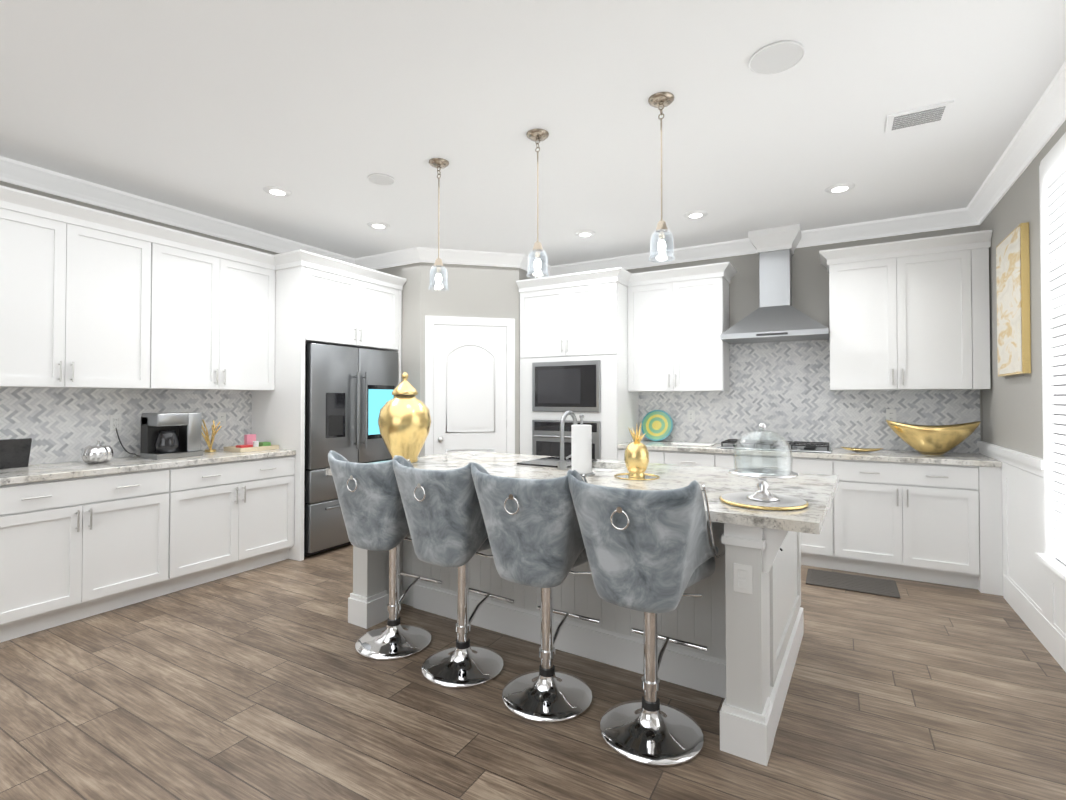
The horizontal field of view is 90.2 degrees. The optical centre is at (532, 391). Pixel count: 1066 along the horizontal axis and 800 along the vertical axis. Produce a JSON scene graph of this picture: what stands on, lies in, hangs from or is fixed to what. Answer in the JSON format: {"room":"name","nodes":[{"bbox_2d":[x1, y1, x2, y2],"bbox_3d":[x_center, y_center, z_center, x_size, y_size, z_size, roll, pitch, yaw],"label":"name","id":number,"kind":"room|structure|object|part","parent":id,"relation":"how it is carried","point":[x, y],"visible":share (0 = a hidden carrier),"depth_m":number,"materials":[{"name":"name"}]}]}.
{"room":"kitchen","nodes":[
{"label":"kitchen","id":0,"kind":"room"},
{"bbox_2d":[0,181,279,254],"bbox_3d":[-3.385,-0.027,3.518,0.100,2.890,8.400,0,-1,30],"label":"wall","id":1,"kind":"structure","parent":0,"point":[25,189],"depth_m":3.99,"materials":[{"name":"grey paint"}]},
{"bbox_2d":[0,201,83,388],"bbox_3d":[-3.251,-0.568,3.303,0.346,1.085,0.547,0,-1,30],"label":"upper cabinet","id":2,"kind":"object","parent":1,"relation":"attached to","point":[40,249],"depth_m":3.30,"materials":[{"name":"white paint"}]},
{"bbox_2d":[110,415,120,430],"bbox_3d":[-3.078,0.233,3.915,0.007,0.116,0.072,0,-1,30],"label":"wall outlet","id":3,"kind":"object","parent":1,"relation":"attached to","point":[115,421],"depth_m":3.91,"materials":[{"name":"white plastic"}]},
{"bbox_2d":[80,221,163,392],"bbox_3d":[-3.022,-0.562,3.701,0.346,1.085,0.610,0,-1,30],"label":"upper cabinet","id":4,"kind":"object","parent":1,"relation":"attached to","point":[104,316],"depth_m":3.67,"materials":[{"name":"white paint"}]},
{"bbox_2d":[152,241,231,392],"bbox_3d":[-2.781,-0.556,4.121,0.346,1.085,0.610,0,-1,30],"label":"upper cabinet","id":5,"kind":"object","parent":1,"relation":"attached to","point":[197,281],"depth_m":4.11,"materials":[{"name":"white paint"}]},
{"bbox_2d":[218,412,225,425],"bbox_3d":[-2.690,0.243,4.591,0.007,0.116,0.072,0,-1,30],"label":"wall outlet","id":6,"kind":"object","parent":1,"relation":"attached to","point":[221,416],"depth_m":4.59,"materials":[{"name":"white plastic"}]},
{"bbox_2d":[228,257,279,392],"bbox_3d":[-2.552,-0.551,4.519,0.346,1.085,0.547,0,-1,30],"label":"upper cabinet","id":7,"kind":"object","parent":1,"relation":"attached to","point":[254,311],"depth_m":4.51,"materials":[{"name":"white paint"}]},
{"bbox_2d":[276,261,363,348],"bbox_3d":[-2.091,-0.759,4.973,0.696,0.655,0.614,0,-1,30],"label":"upper cabinet","id":8,"kind":"object","parent":1,"relation":"attached to","point":[319,304],"depth_m":4.67,"materials":[{"name":"white paint"}]},
{"bbox_2d":[364,277,399,352],"bbox_3d":[-1.844,-0.753,5.403,0.696,0.655,0.614,0,-1,30],"label":"upper cabinet","id":9,"kind":"object","parent":1,"relation":"attached to","point":[381,298],"depth_m":5.30,"materials":[{"name":"white paint"}]},
{"bbox_3d":[-2.441,-1.124,4.301,0.766,0.115,3.208,0,-1,30],"label":"cab crown","id":10,"kind":"part","parent":9,"relation":"part of","materials":[{"name":"white paint"}]},
{"bbox_2d":[0,61,1065,276],"bbox_3d":[-0.899,-1.427,2.110,5.635,0.126,8.200,0,-1,30],"label":"crown molding","id":11,"kind":"structure","parent":1,"relation":"attached to","point":[1043,122],"depth_m":4.38,"materials":[{"name":"white paint"}]},
{"bbox_2d":[377,262,420,456],"bbox_3d":[-1.535,0.004,5.684,0.950,2.890,0.100,0,-1,30],"label":"wall","id":12,"kind":"structure","parent":0,"point":[410,335],"depth_m":5.48,"materials":[{"name":"grey paint"}]},
{"bbox_2d":[420,262,518,455],"bbox_3d":[-0.660,0.002,5.570,1.026,2.890,0.100,0,-1,-13],"label":"wall","id":13,"kind":"structure","parent":0,"point":[483,291],"depth_m":5.54,"materials":[{"name":"grey paint"}]},
{"bbox_2d":[425,315,514,455],"bbox_3d":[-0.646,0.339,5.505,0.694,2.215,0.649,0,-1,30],"label":"door","id":14,"kind":"structure","parent":13,"relation":"attached to","point":[470,387],"depth_m":5.50,"materials":[{"name":"white paint"}]},
{"bbox_2d":[519,268,539,453],"bbox_3d":[-0.031,0.007,5.944,0.100,2.890,0.650,0,-1,30],"label":"wall","id":15,"kind":"structure","parent":0,"point":[522,274],"depth_m":5.66,"materials":[{"name":"grey paint"}]},
{"bbox_2d":[0,543,1065,799],"bbox_3d":[-0.899,1.447,2.069,5.835,0.100,8.400,0,-1,30],"label":"floor","id":16,"kind":"structure","parent":0,"point":[264,683],"depth_m":2.32,"materials":[{"name":"brown wood"}]},
{"bbox_2d":[0,469,183,642],"bbox_3d":[-3.007,0.973,3.424,0.626,0.888,1.038,0,-1,30],"label":"base cabinet","id":17,"kind":"object","parent":16,"relation":"on","point":[77,548],"depth_m":3.26,"materials":[{"name":"white paint"}]},
{"bbox_2d":[0,449,295,484],"bbox_3d":[-2.779,0.512,3.814,0.640,0.040,1.970,0,-1,30],"label":"countertop","id":18,"kind":"structure","parent":17,"relation":"on","point":[55,470],"depth_m":3.53,"materials":[{"name":"white stone"}]},
{"bbox_2d":[0,438,31,468],"bbox_3d":[-3.299,0.389,3.267,0.154,0.187,0.280,0,-1,30],"label":"tablet stand","id":19,"kind":"object","parent":18,"relation":"on","point":[14,453],"visible":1,"depth_m":3.30,"materials":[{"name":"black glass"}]},
{"bbox_2d":[81,441,113,462],"bbox_3d":[-2.967,0.412,3.618,0.176,0.151,0.180,0,-1,30],"label":"pumpkin","id":20,"kind":"object","parent":18,"relation":"on","point":[98,453],"visible":1,"depth_m":3.56,"materials":[{"name":"silver metal"}]},
{"bbox_2d":[116,428,138,455],"bbox_3d":[-2.982,0.382,3.950,0.119,0.219,0.166,0,-1,30],"label":"power cord","id":21,"kind":"object","parent":18,"relation":"on","point":[121,443],"visible":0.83,"depth_m":3.93,"materials":[{"name":"grey plastic"}]},
{"bbox_2d":[140,412,202,458],"bbox_3d":[-2.721,0.328,4.008,0.240,0.330,0.320,0,-1,30],"label":"coffee maker","id":22,"kind":"object","parent":18,"relation":"on","point":[167,435],"visible":1,"depth_m":3.92,"materials":[{"name":"silver metal"}]},
{"bbox_2d":[201,419,220,451],"bbox_3d":[-2.656,0.364,4.344,0.086,0.268,0.169,0,-1,30],"label":"decor","id":23,"kind":"object","parent":18,"relation":"on","point":[207,440],"visible":0.92,"depth_m":4.34,"materials":[{"name":"gold metal"}]},
{"bbox_2d":[224,434,278,452],"bbox_3d":[-2.387,0.435,4.507,0.240,0.130,0.340,0,-1,30],"label":"serving tray","id":24,"kind":"object","parent":18,"relation":"on","point":[251,443],"visible":1,"depth_m":4.48,"materials":[{"name":"beige wood"}]},
{"bbox_2d":[184,457,295,588],"bbox_3d":[-2.553,0.984,4.214,0.626,0.888,1.039,0,-1,30],"label":"base cabinet","id":25,"kind":"object","parent":16,"relation":"on","point":[240,516],"depth_m":4.09,"materials":[{"name":"white paint"}]},
{"bbox_2d":[304,343,397,556],"bbox_3d":[-1.917,0.512,5.141,0.761,1.833,1.040,0,-1,30],"label":"refrigerator","id":26,"kind":"object","parent":16,"relation":"on","point":[348,393],"visible":0.58,"depth_m":4.76,"materials":[{"name":"grey metal"}]},
{"bbox_2d":[328,451,443,659],"bbox_3d":[-0.796,0.868,2.956,0.543,1.080,0.546,0,-1,30],"label":"bar stool","id":27,"kind":"object","parent":16,"relation":"on","point":[371,506],"visible":0.77,"depth_m":2.79,"materials":[{"name":"grey fabric"}]},
{"bbox_2d":[393,455,515,687],"bbox_3d":[-0.380,0.864,2.699,0.548,1.080,0.559,0,-1,30],"label":"bar stool","id":28,"kind":"object","parent":16,"relation":"on","point":[444,518],"visible":0.81,"depth_m":2.53,"materials":[{"name":"grey fabric"}]},
{"bbox_3d":[-0.328,0.739,2.735,0.418,0.105,0.446,0,-1,30],"label":"seat","id":29,"kind":"part","parent":28,"relation":"part of","materials":[{"name":"grey fabric"}]},
{"bbox_2d":[471,462,600,722],"bbox_3d":[0.047,0.860,2.422,0.543,1.080,0.547,0,-1,30],"label":"bar stool","id":30,"kind":"object","parent":16,"relation":"on","point":[532,526],"visible":0.79,"depth_m":2.26,"materials":[{"name":"grey fabric"}]},
{"bbox_3d":[0.046,0.914,2.414,0.420,0.972,0.533,0,-1,30],"label":"frame","id":31,"kind":"part","parent":30,"relation":"part of","materials":[{"name":"silver metal"}]},
{"bbox_3d":[0.081,0.735,2.473,0.420,0.105,0.429,0,-1,30],"label":"seat","id":32,"kind":"part","parent":30,"relation":"part of","materials":[{"name":"grey fabric"}]},
{"bbox_2d":[331,475,803,765],"bbox_3d":[0.222,0.969,3.172,2.580,0.888,1.420,0,-1,30],"label":"kitchen island","id":33,"kind":"object","parent":16,"relation":"on","point":[743,665],"depth_m":2.55,"materials":[{"name":"white paint"}]},
{"bbox_2d":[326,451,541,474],"bbox_3d":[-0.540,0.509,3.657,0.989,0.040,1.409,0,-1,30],"label":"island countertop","id":34,"kind":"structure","parent":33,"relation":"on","point":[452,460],"depth_m":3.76,"materials":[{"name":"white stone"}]},
{"bbox_2d":[378,372,430,462],"bbox_3d":[-0.886,0.178,3.671,0.360,0.620,0.360,0,-1,30],"label":"ginger jar","id":35,"kind":"object","parent":34,"relation":"on","point":[404,421],"visible":0.88,"depth_m":3.56,"materials":[{"name":"gold metal"}]},
{"bbox_2d":[488,459,837,534],"bbox_3d":[0.613,0.499,2.926,1.859,0.040,1.447,0,-1,30],"label":"island countertop","id":36,"kind":"structure","parent":33,"relation":"on","point":[818,490],"depth_m":2.68,"materials":[{"name":"white stone"}]},
{"bbox_2d":[518,456,597,466],"bbox_3d":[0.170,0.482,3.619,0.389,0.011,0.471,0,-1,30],"label":"sink","id":37,"kind":"object","parent":36,"relation":"in","point":[546,461],"depth_m":3.60,"materials":[{"name":"silver metal"}]},
{"bbox_2d":[554,411,577,470],"bbox_3d":[0.254,0.304,3.344,0.131,0.359,0.220,0,-1,30],"label":"faucet","id":38,"kind":"object","parent":36,"relation":"on","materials":[{"name":"silver metal"}]},
{"bbox_2d":[571,414,594,476],"bbox_3d":[0.279,0.305,3.046,0.150,0.349,0.150,0,-1,30],"label":"paper towel holder","id":39,"kind":"object","parent":36,"relation":"on","point":[581,448],"visible":0.85,"depth_m":3.00,"materials":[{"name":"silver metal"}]},
{"bbox_2d":[592,463,613,470],"bbox_3d":[0.300,0.619,3.532,0.662,0.207,0.451,0,-1,30],"label":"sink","id":40,"kind":"object","parent":36,"relation":"in","point":[595,467],"depth_m":3.64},
{"bbox_2d":[614,473,659,479],"bbox_3d":[0.579,0.476,2.963,0.250,0.006,0.250,0,-1,30],"label":"tray","id":41,"kind":"object","parent":36,"relation":"on","point":[646,477],"visible":0.83,"depth_m":2.94,"materials":[{"name":"gold metal"}]},
{"bbox_2d":[624,423,648,477],"bbox_3d":[0.579,0.328,2.966,0.136,0.302,0.136,0,-1,30],"label":"pineapple","id":42,"kind":"object","parent":41,"relation":"on","point":[636,457],"visible":1,"depth_m":2.92,"materials":[{"name":"gold metal"}]},
{"bbox_2d":[720,423,807,510],"bbox_3d":[0.967,0.301,2.236,0.342,0.334,0.342,0,-1,30],"label":"cake stand","id":43,"kind":"object","parent":36,"relation":"on","point":[762,497],"visible":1,"depth_m":2.20,"materials":[{"name":"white glass"}]},
{"bbox_2d":[733,563,752,594],"bbox_3d":[0.807,0.722,2.042,0.070,0.110,0.010,0,-1,30],"label":"outlet","id":44,"kind":"object","parent":33,"relation":"attached to","point":[742,578],"visible":1,"depth_m":2.04,"materials":[{"name":"white plastic"}]},
{"bbox_2d":[519,278,639,460],"bbox_3d":[0.490,0.186,5.639,1.094,2.525,0.647,0,-1,30],"label":"tall cabinet","id":45,"kind":"object","parent":16,"relation":"on","point":[561,321],"depth_m":5.31,"materials":[{"name":"white paint"}]},
{"bbox_2d":[532,360,599,458],"bbox_3d":[0.309,0.346,5.322,0.756,1.291,0.081,0,-1,30],"label":"wall oven","id":46,"kind":"object","parent":45,"relation":"in","point":[565,386],"visible":0.69,"depth_m":5.35,"materials":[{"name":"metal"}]},
{"bbox_3d":[1.700,-1.115,4.923,3.925,0.115,0.716,0,-1,30],"label":"cab crown","id":47,"kind":"part","parent":45,"relation":"part of","materials":[{"name":"white paint"}]},
{"bbox_2d":[567,470,724,766],"bbox_3d":[0.459,0.857,2.165,0.542,1.080,0.556,0,-1,30],"label":"bar stool","id":48,"kind":"object","parent":16,"relation":"on","point":[651,554],"visible":1,"depth_m":2.01,"materials":[{"name":"grey fabric"}]},
{"bbox_3d":[0.466,0.910,2.152,0.419,0.972,0.542,0,-1,30],"label":"frame","id":49,"kind":"part","parent":48,"relation":"part of","materials":[{"name":"silver metal"}]},
{"bbox_3d":[0.508,0.732,2.204,0.419,0.105,0.442,0,-1,30],"label":"seat","id":50,"kind":"part","parent":48,"relation":"part of","materials":[{"name":"grey fabric"}]},
{"bbox_2d":[620,450,671,463],"bbox_3d":[1.193,0.998,5.236,0.514,0.888,0.626,0,-1,30],"label":"base cabinet","id":51,"kind":"object","parent":16,"relation":"on","point":[655,456],"depth_m":4.90,"materials":[{"name":"white paint"}]},
{"bbox_2d":[672,450,723,467],"bbox_3d":[1.555,0.995,5.028,0.577,0.888,0.626,0,-1,30],"label":"base cabinet","id":52,"kind":"object","parent":16,"relation":"on","point":[706,460],"depth_m":4.72,"materials":[{"name":"white paint"}]},
{"bbox_2d":[724,454,843,570],"bbox_3d":[2.141,0.991,4.691,1.027,0.888,0.626,0,-1,30],"label":"base cabinet","id":53,"kind":"object","parent":16,"relation":"on","point":[825,549],"depth_m":4.24,"materials":[{"name":"white paint"}]},
{"bbox_2d":[806,568,900,597],"bbox_3d":[2.356,1.416,3.936,0.580,0.014,0.380,0,-1,30],"label":"kitchen mat","id":54,"kind":"object","parent":16,"relation":"on","point":[865,584],"visible":1,"depth_m":3.91,"materials":[{"name":"grey fabric"}]},
{"bbox_2d":[844,462,983,592],"bbox_3d":[2.893,0.984,4.259,0.963,0.888,0.626,0,-1,30],"label":"base cabinet","id":55,"kind":"object","parent":16,"relation":"on","point":[903,520],"depth_m":3.94,"materials":[{"name":"white paint"}]},
{"bbox_2d":[620,438,1001,469],"bbox_3d":[2.189,0.524,4.661,2.822,0.040,0.641,0,-1,30],"label":"countertop","id":56,"kind":"structure","parent":55,"relation":"on","point":[947,459],"depth_m":4.21,"materials":[{"name":"white stone"}]},
{"bbox_2d":[641,410,672,440],"bbox_3d":[1.275,0.353,5.462,0.330,0.320,0.092,0,-1,30],"label":"decorative plate","id":57,"kind":"object","parent":56,"relation":"on","point":[656,425],"visible":1,"depth_m":5.46,"materials":[{"name":"teal"}]},
{"bbox_2d":[671,442,714,446],"bbox_3d":[1.500,0.501,5.018,0.390,0.014,0.220,0,-1,30],"label":"marble board","id":58,"kind":"object","parent":56,"relation":"on","point":[693,444],"visible":1,"depth_m":4.98,"materials":[{"name":"white stone"}]},
{"bbox_2d":[717,439,831,452],"bbox_3d":[2.130,0.477,4.679,0.880,0.052,0.520,0,-1,30],"label":"gas cooktop","id":59,"kind":"object","parent":56,"relation":"in","point":[801,447],"visible":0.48,"depth_m":4.58,"materials":[{"name":"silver metal"}]},
{"bbox_2d":[841,447,882,451],"bbox_3d":[2.683,0.478,4.338,0.300,0.036,0.130,0,-1,30],"label":"dish","id":60,"kind":"object","parent":56,"relation":"on","point":[862,449],"visible":1,"depth_m":4.32,"materials":[{"name":"gold metal"}]},
{"bbox_2d":[886,420,980,454],"bbox_3d":[3.116,0.362,4.149,0.600,0.267,0.340,0,-1,30],"label":"bowl","id":61,"kind":"object","parent":56,"relation":"on","point":[933,440],"visible":1,"depth_m":4.06,"materials":[{"name":"gold metal"}]},
{"bbox_2d":[0,0,1065,265],"bbox_3d":[-0.899,-1.542,2.111,5.835,0.100,8.400,0,-1,30],"label":"ceiling","id":62,"kind":"structure","parent":0,"point":[230,110],"depth_m":2.80,"materials":[{"name":"white paint"}]},
{"bbox_2d":[263,186,291,195],"bbox_3d":[-1.873,-1.461,3.893,0.189,0.012,0.189,0,-1,24],"label":"recessed light","id":63,"kind":"object","parent":62,"relation":"in","point":[273,190],"depth_m":3.87,"materials":[{"name":"white paint"}]},
{"bbox_2d":[367,222,389,228],"bbox_3d":[-1.355,-1.450,4.656,0.189,0.012,0.189,0,-1,24],"label":"recessed light","id":64,"kind":"object","parent":62,"relation":"in","point":[378,225],"depth_m":4.63,"materials":[{"name":"white paint"}]},
{"bbox_2d":[367,173,394,185],"bbox_3d":[-1.052,-1.464,3.674,0.186,0.011,0.186,0,-1,24],"label":"ceiling speaker","id":65,"kind":"object","parent":62,"relation":"in","point":[376,178],"depth_m":3.67,"materials":[{"name":"white paint"}]},
{"bbox_2d":[428,158,448,290],"bbox_3d":[-0.606,-1.065,3.413,0.130,0.817,0.130,0,-1,0],"label":"pendant light","id":66,"kind":"object","parent":62,"relation":"hanging from","point":[439,163],"depth_m":3.40,"materials":[{"name":"clear glass"}]},
{"bbox_2d":[526,128,548,277],"bbox_3d":[0.027,-1.070,3.049,0.130,0.817,0.130,0,-1,0],"label":"pendant light","id":67,"kind":"object","parent":62,"relation":"hanging from","point":[537,135],"depth_m":3.03,"materials":[{"name":"clear glass"}]},
{"bbox_2d":[575,230,594,236],"bbox_3d":[0.480,-1.446,4.893,0.189,0.012,0.189,0,-1,24],"label":"recessed light","id":68,"kind":"object","parent":62,"relation":"in","point":[585,233],"depth_m":4.87,"materials":[{"name":"white paint"}]},
{"bbox_2d":[648,92,674,262],"bbox_3d":[0.651,-1.075,2.690,0.130,0.817,0.130,0,-1,0],"label":"pendant light","id":69,"kind":"object","parent":62,"relation":"hanging from","point":[659,100],"depth_m":2.68,"materials":[{"name":"clear glass"}]},
{"bbox_2d":[684,210,707,218],"bbox_3d":[1.345,-1.454,4.385,0.189,0.012,0.189,0,-1,-9],"label":"recessed light","id":70,"kind":"object","parent":62,"relation":"in","point":[698,213],"depth_m":4.36,"materials":[{"name":"white paint"}]},
{"bbox_2d":[748,40,804,74],"bbox_3d":[1.085,-1.483,2.366,0.230,0.011,0.230,0,-1,-9],"label":"ceiling speaker","id":71,"kind":"object","parent":62,"relation":"in","point":[776,57],"depth_m":2.36,"materials":[{"name":"white paint"}]},
{"bbox_2d":[825,183,854,192],"bbox_3d":[2.216,-1.462,3.833,0.189,0.012,0.189,0,-1,6],"label":"recessed light","id":72,"kind":"object","parent":62,"relation":"in","point":[841,187],"depth_m":3.81,"materials":[{"name":"white paint"}]},
{"bbox_2d":[885,100,953,132],"bbox_3d":[2.072,-1.473,2.860,0.280,0.015,0.200,0,-1,30],"label":"air vent","id":73,"kind":"object","parent":62,"relation":"in","point":[938,112],"depth_m":2.84,"materials":[{"name":"white metal"}]},
{"bbox_2d":[627,225,981,440],"bbox_3d":[1.905,-0.002,5.265,4.135,2.890,0.100,0,-1,30],"label":"wall","id":74,"kind":"structure","parent":0,"point":[810,286],"depth_m":4.89,"materials":[{"name":"grey paint"}]},
{"bbox_2d":[628,278,679,393],"bbox_3d":[1.265,-0.538,5.378,0.520,1.085,0.347,0,-1,30],"label":"upper cabinet","id":75,"kind":"object","parent":74,"relation":"attached to","point":[654,304],"depth_m":5.23,"materials":[{"name":"white paint"}]},
{"bbox_2d":[687,410,694,421],"bbox_3d":[1.596,0.254,5.361,0.072,0.116,0.008,0,-1,30],"label":"wall outlet","id":76,"kind":"object","parent":74,"relation":"attached to","point":[690,414],"depth_m":5.36,"materials":[{"name":"white plastic"}]},
{"bbox_2d":[680,270,731,393],"bbox_3d":[1.612,-0.541,5.178,0.520,1.085,0.347,0,-1,30],"label":"upper cabinet","id":77,"kind":"object","parent":74,"relation":"attached to","point":[705,359],"depth_m":5.01,"materials":[{"name":"white paint"}]},
{"bbox_2d":[720,224,828,343],"bbox_3d":[2.170,-0.958,4.770,0.848,0.986,0.488,0,-1,30],"label":"range hood","id":78,"kind":"object","parent":74,"relation":"attached to","point":[776,316],"visible":0.94,"depth_m":4.73,"materials":[{"name":"silver metal"}]},
{"bbox_2d":[828,250,907,393],"bbox_3d":[2.813,-0.551,4.488,0.529,1.085,0.347,0,-1,30],"label":"upper cabinet","id":79,"kind":"object","parent":74,"relation":"attached to","point":[868,339],"depth_m":4.34,"materials":[{"name":"white paint"}]},
{"bbox_2d":[886,409,895,422],"bbox_3d":[3.053,0.212,4.524,0.072,0.116,0.008,0,-1,30],"label":"wall outlet","id":80,"kind":"object","parent":74,"relation":"attached to","point":[890,413],"depth_m":4.52,"materials":[{"name":"white plastic"}]},
{"bbox_2d":[908,242,975,389],"bbox_3d":[3.168,-0.554,4.284,0.529,1.085,0.347,0,-1,30],"label":"upper cabinet","id":81,"kind":"object","parent":74,"relation":"attached to","point":[908,340],"depth_m":4.10,"materials":[{"name":"white paint"}]},
{"bbox_2d":[980,120,1065,458],"bbox_3d":[1.587,-0.068,0.662,0.100,2.890,8.400,0,-1,30],"label":"wall","id":82,"kind":"structure","parent":0,"point":[1012,414],"depth_m":3.34,"materials":[{"name":"grey paint"}]},
{"bbox_2d":[996,222,1030,376],"bbox_3d":[3.081,-0.554,3.415,0.041,0.900,0.570,0,-1,30],"label":"framed painting","id":83,"kind":"object","parent":82,"relation":"attached to","point":[1013,303],"depth_m":3.30,"materials":[{"name":"gold metal"}]},
{"bbox_2d":[977,441,1065,671],"bbox_3d":[1.528,0.862,0.682,0.033,1.030,8.196,0,-1,30],"label":"wainscoting","id":84,"kind":"structure","parent":82,"relation":"attached to","point":[1034,591],"depth_m":3.17,"materials":[{"name":"white paint"}]},
{"bbox_2d":[1035,132,1065,580],"bbox_3d":[2.244,-0.192,1.970,0.058,2.185,2.220,0,-1,30],"label":"window","id":85,"kind":"structure","parent":82,"relation":"in","point":[1056,153],"depth_m":2.85,"materials":[{"name":"white paint"}]},
{"bbox_2d":[1044,154,1065,565],"bbox_3d":[2.258,-0.144,1.962,0.028,2.040,2.000,0,-1,30],"label":"window blinds","id":86,"kind":"object","parent":85,"relation":"attached to","point":[1055,179],"visible":1,"depth_m":2.72,"materials":[{"name":"white paint"}]}
]}

